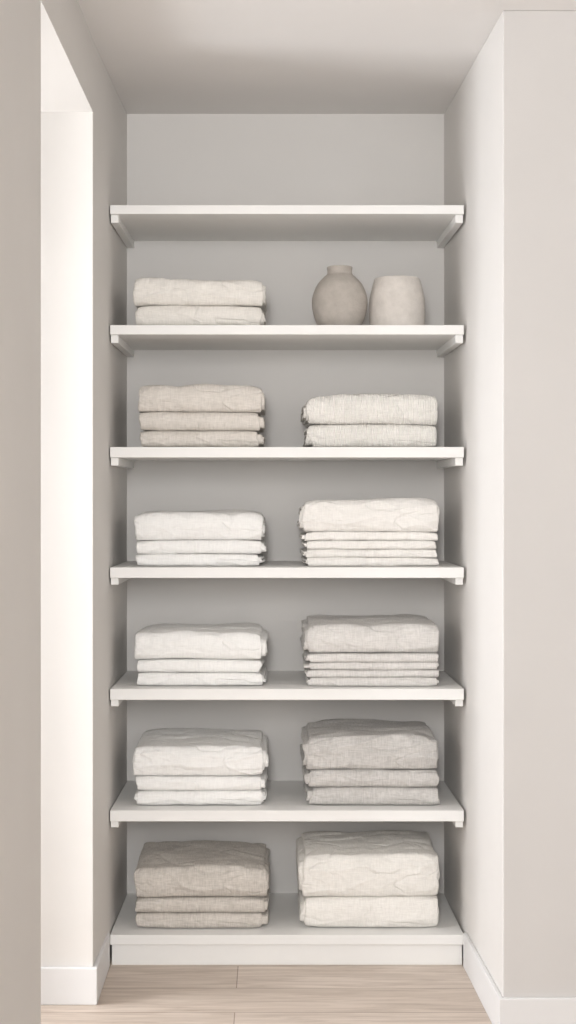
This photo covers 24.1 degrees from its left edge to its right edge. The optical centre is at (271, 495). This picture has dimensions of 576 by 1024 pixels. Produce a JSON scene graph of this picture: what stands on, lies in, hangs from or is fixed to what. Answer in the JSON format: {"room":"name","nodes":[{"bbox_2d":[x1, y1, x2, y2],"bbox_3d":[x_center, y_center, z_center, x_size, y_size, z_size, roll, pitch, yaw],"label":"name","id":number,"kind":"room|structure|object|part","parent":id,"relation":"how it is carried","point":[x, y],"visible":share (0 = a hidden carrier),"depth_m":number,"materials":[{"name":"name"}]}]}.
{"room":"linen closet","nodes":[
{"label":"linen closet","id":0,"kind":"room"},
{"bbox_2d":[0,0,40,1023],"bbox_3d":[-1.232,0.067,0.746,1.536,2.499,3.932,0,0,0],"label":"wall","id":1,"kind":"structure","parent":0,"point":[20,20],"depth_m":2.49,"materials":[{"name":"paint"}]},
{"bbox_2d":[41,0,92,111],"bbox_3d":[-1.232,-1.089,3.106,1.536,0.187,0.788,0,0,0],"label":"wall","id":2,"kind":"structure","parent":0,"point":[66,38],"depth_m":3.20,"materials":[{"name":"paint"}]},
{"bbox_2d":[41,41,126,966],"bbox_3d":[-1.224,0.067,3.915,1.551,2.499,0.830,0,0,0],"label":"wall","id":3,"kind":"structure","parent":0,"point":[84,154],"depth_m":3.50,"materials":[{"name":"paint"}]},
{"bbox_2d":[41,933,109,1004],"bbox_3d":[-1.226,1.268,3.631,1.548,0.096,0.286,0,0,0],"label":"baseboard","id":4,"kind":"structure","parent":3,"relation":"attached to","point":[59,985],"depth_m":3.49,"materials":[{"name":"white paint"}]},
{"bbox_2d":[41,956,491,1023],"bbox_3d":[0.300,1.366,1.555,4.900,0.100,5.550,0,0,0],"label":"floor","id":5,"kind":"structure","parent":0,"point":[130,994],"depth_m":3.56,"materials":[{"name":"brown wood"}]},
{"bbox_2d":[110,205,463,964],"bbox_3d":[0.042,0.251,3.980,0.991,2.131,0.400,0,0,0],"label":"built-in shelving","id":6,"kind":"object","parent":5,"relation":"on","point":[286,939],"visible":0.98,"depth_m":3.79,"materials":[{"name":"white paint"}]},
{"bbox_2d":[133,278,266,324],"bbox_3d":[-0.206,-0.551,3.967,0.382,0.144,0.302,0,0,0],"label":"linens","id":7,"kind":"object","parent":6,"relation":"on","point":[158,301],"visible":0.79,"depth_m":3.82,"materials":[{"name":"white fabric"}]},
{"bbox_2d":[134,509,266,565],"bbox_3d":[-0.204,0.120,3.969,0.380,0.159,0.298,0,0,0],"label":"linens","id":8,"kind":"object","parent":6,"relation":"on","point":[230,537],"visible":1,"depth_m":3.83,"materials":[{"name":"white fabric"}]},
{"bbox_2d":[133,728,268,804],"bbox_3d":[-0.204,0.793,3.967,0.388,0.175,0.302,0,0,0],"label":"linens","id":9,"kind":"object","parent":6,"relation":"on","point":[172,766],"visible":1,"depth_m":3.83,"materials":[{"name":"white fabric"}]},
{"bbox_2d":[134,622,267,685],"bbox_3d":[-0.203,0.460,3.967,0.384,0.160,0.297,0,0,0],"label":"linens","id":10,"kind":"object","parent":6,"relation":"on","point":[230,654],"visible":1,"depth_m":3.83,"materials":[{"name":"white fabric"}]},
{"bbox_2d":[134,840,269,927],"bbox_3d":[-0.199,1.138,3.967,0.386,0.182,0.297,0,0,0],"label":"linens","id":11,"kind":"object","parent":6,"relation":"on","point":[203,883],"visible":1,"depth_m":3.83,"materials":[{"name":"beige fabric"}]},
{"bbox_2d":[138,384,265,446],"bbox_3d":[-0.201,-0.229,3.968,0.364,0.183,0.299,0,0,0],"label":"linens","id":12,"kind":"object","parent":6,"relation":"on","point":[194,415],"visible":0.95,"depth_m":3.83,"materials":[{"name":"beige fabric"}]},
{"bbox_3d":[0.042,1.243,3.980,0.991,0.028,0.400,0,0,0],"label":"shelf","id":13,"kind":"part","parent":6,"relation":"part of","materials":[{"name":"white paint"}]},
{"bbox_3d":[0.042,0.896,3.980,0.991,0.031,0.400,0,0,0],"label":"shelf","id":14,"kind":"part","parent":6,"relation":"part of","materials":[{"name":"white paint"}]},
{"bbox_3d":[0.042,0.556,3.980,0.991,0.031,0.400,0,0,0],"label":"shelf","id":15,"kind":"part","parent":6,"relation":"part of","materials":[{"name":"white paint"}]},
{"bbox_3d":[0.042,0.215,3.980,0.991,0.029,0.400,0,0,0],"label":"shelf","id":16,"kind":"part","parent":6,"relation":"part of","materials":[{"name":"white paint"}]},
{"bbox_3d":[0.042,-0.122,3.980,0.991,0.029,0.400,0,0,0],"label":"shelf","id":17,"kind":"part","parent":6,"relation":"part of","materials":[{"name":"white paint"}]},
{"bbox_3d":[0.042,-0.466,3.980,0.991,0.027,0.400,0,0,0],"label":"shelf","id":18,"kind":"part","parent":6,"relation":"part of","materials":[{"name":"white paint"}]},
{"bbox_3d":[0.042,-0.802,3.980,0.991,0.025,0.400,0,0,0],"label":"shelf","id":19,"kind":"part","parent":6,"relation":"part of","materials":[{"name":"white paint"}]},
{"bbox_2d":[312,265,367,324],"bbox_3d":[0.195,-0.570,3.897,0.160,0.182,0.160,0,0,-6],"label":"ceramic vase","id":20,"kind":"object","parent":6,"relation":"on","point":[339,298],"visible":0.81,"depth_m":3.84,"materials":[{"name":"grey ceramic"}]},
{"bbox_2d":[296,830,439,926],"bbox_3d":[0.276,1.122,3.968,0.408,0.214,0.300,0,0,0],"label":"linens","id":21,"kind":"object","parent":6,"relation":"on","point":[376,878],"visible":1,"depth_m":3.83,"materials":[{"name":"white fabric"}]},
{"bbox_2d":[297,498,439,565],"bbox_3d":[0.277,0.102,3.966,0.404,0.195,0.300,0,0,0],"label":"linens","id":22,"kind":"object","parent":6,"relation":"on","point":[378,531],"visible":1,"depth_m":3.83,"materials":[{"name":"white fabric"}]},
{"bbox_2d":[300,394,437,446],"bbox_3d":[0.279,-0.217,3.965,0.391,0.158,0.302,0,0,0],"label":"linens","id":23,"kind":"object","parent":6,"relation":"on","point":[338,420],"visible":0.93,"depth_m":3.83,"materials":[{"name":"white fabric"}]},
{"bbox_2d":[300,614,438,685],"bbox_3d":[0.282,0.449,3.966,0.395,0.182,0.301,0,0,0],"label":"linens","id":24,"kind":"object","parent":6,"relation":"on","point":[399,649],"visible":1,"depth_m":3.83,"materials":[{"name":"white fabric"}]},
{"bbox_2d":[300,719,439,804],"bbox_3d":[0.281,0.778,3.968,0.394,0.205,0.300,0,0,0],"label":"linens","id":25,"kind":"object","parent":6,"relation":"on","point":[345,761],"visible":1,"depth_m":3.83,"materials":[{"name":"grey fabric"}]},
{"bbox_2d":[369,275,424,324],"bbox_3d":[0.361,-0.553,3.897,0.162,0.148,0.162,0,0,17],"label":"ceramic pot","id":26,"kind":"object","parent":6,"relation":"on","point":[396,299],"visible":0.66,"depth_m":3.83,"materials":[{"name":"beige ceramic"}]},
{"bbox_2d":[127,114,443,892],"bbox_3d":[0.042,0.067,4.255,0.981,2.499,0.150,0,0,0],"label":"wall","id":27,"kind":"structure","parent":0,"point":[173,159],"depth_m":4.18,"materials":[{"name":"paint"}]},
{"bbox_2d":[78,0,575,113],"bbox_3d":[0.300,-1.233,1.555,4.900,0.100,5.550,0,0,0],"label":"ceiling","id":28,"kind":"structure","parent":0,"point":[158,56],"depth_m":3.60,"materials":[{"name":"paint"}]},
{"bbox_2d":[444,11,575,996],"bbox_3d":[1.566,0.067,3.808,2.067,2.499,1.043,0,0,0],"label":"wall","id":29,"kind":"structure","parent":0,"point":[510,124],"depth_m":3.29,"materials":[{"name":"paint"}]},
{"bbox_2d":[463,933,575,1023],"bbox_3d":[1.567,1.268,3.525,2.066,0.096,0.499,0,0,0],"label":"baseboard","id":30,"kind":"structure","parent":29,"relation":"attached to","point":[499,1009],"depth_m":3.27,"materials":[{"name":"white paint"}]}
]}

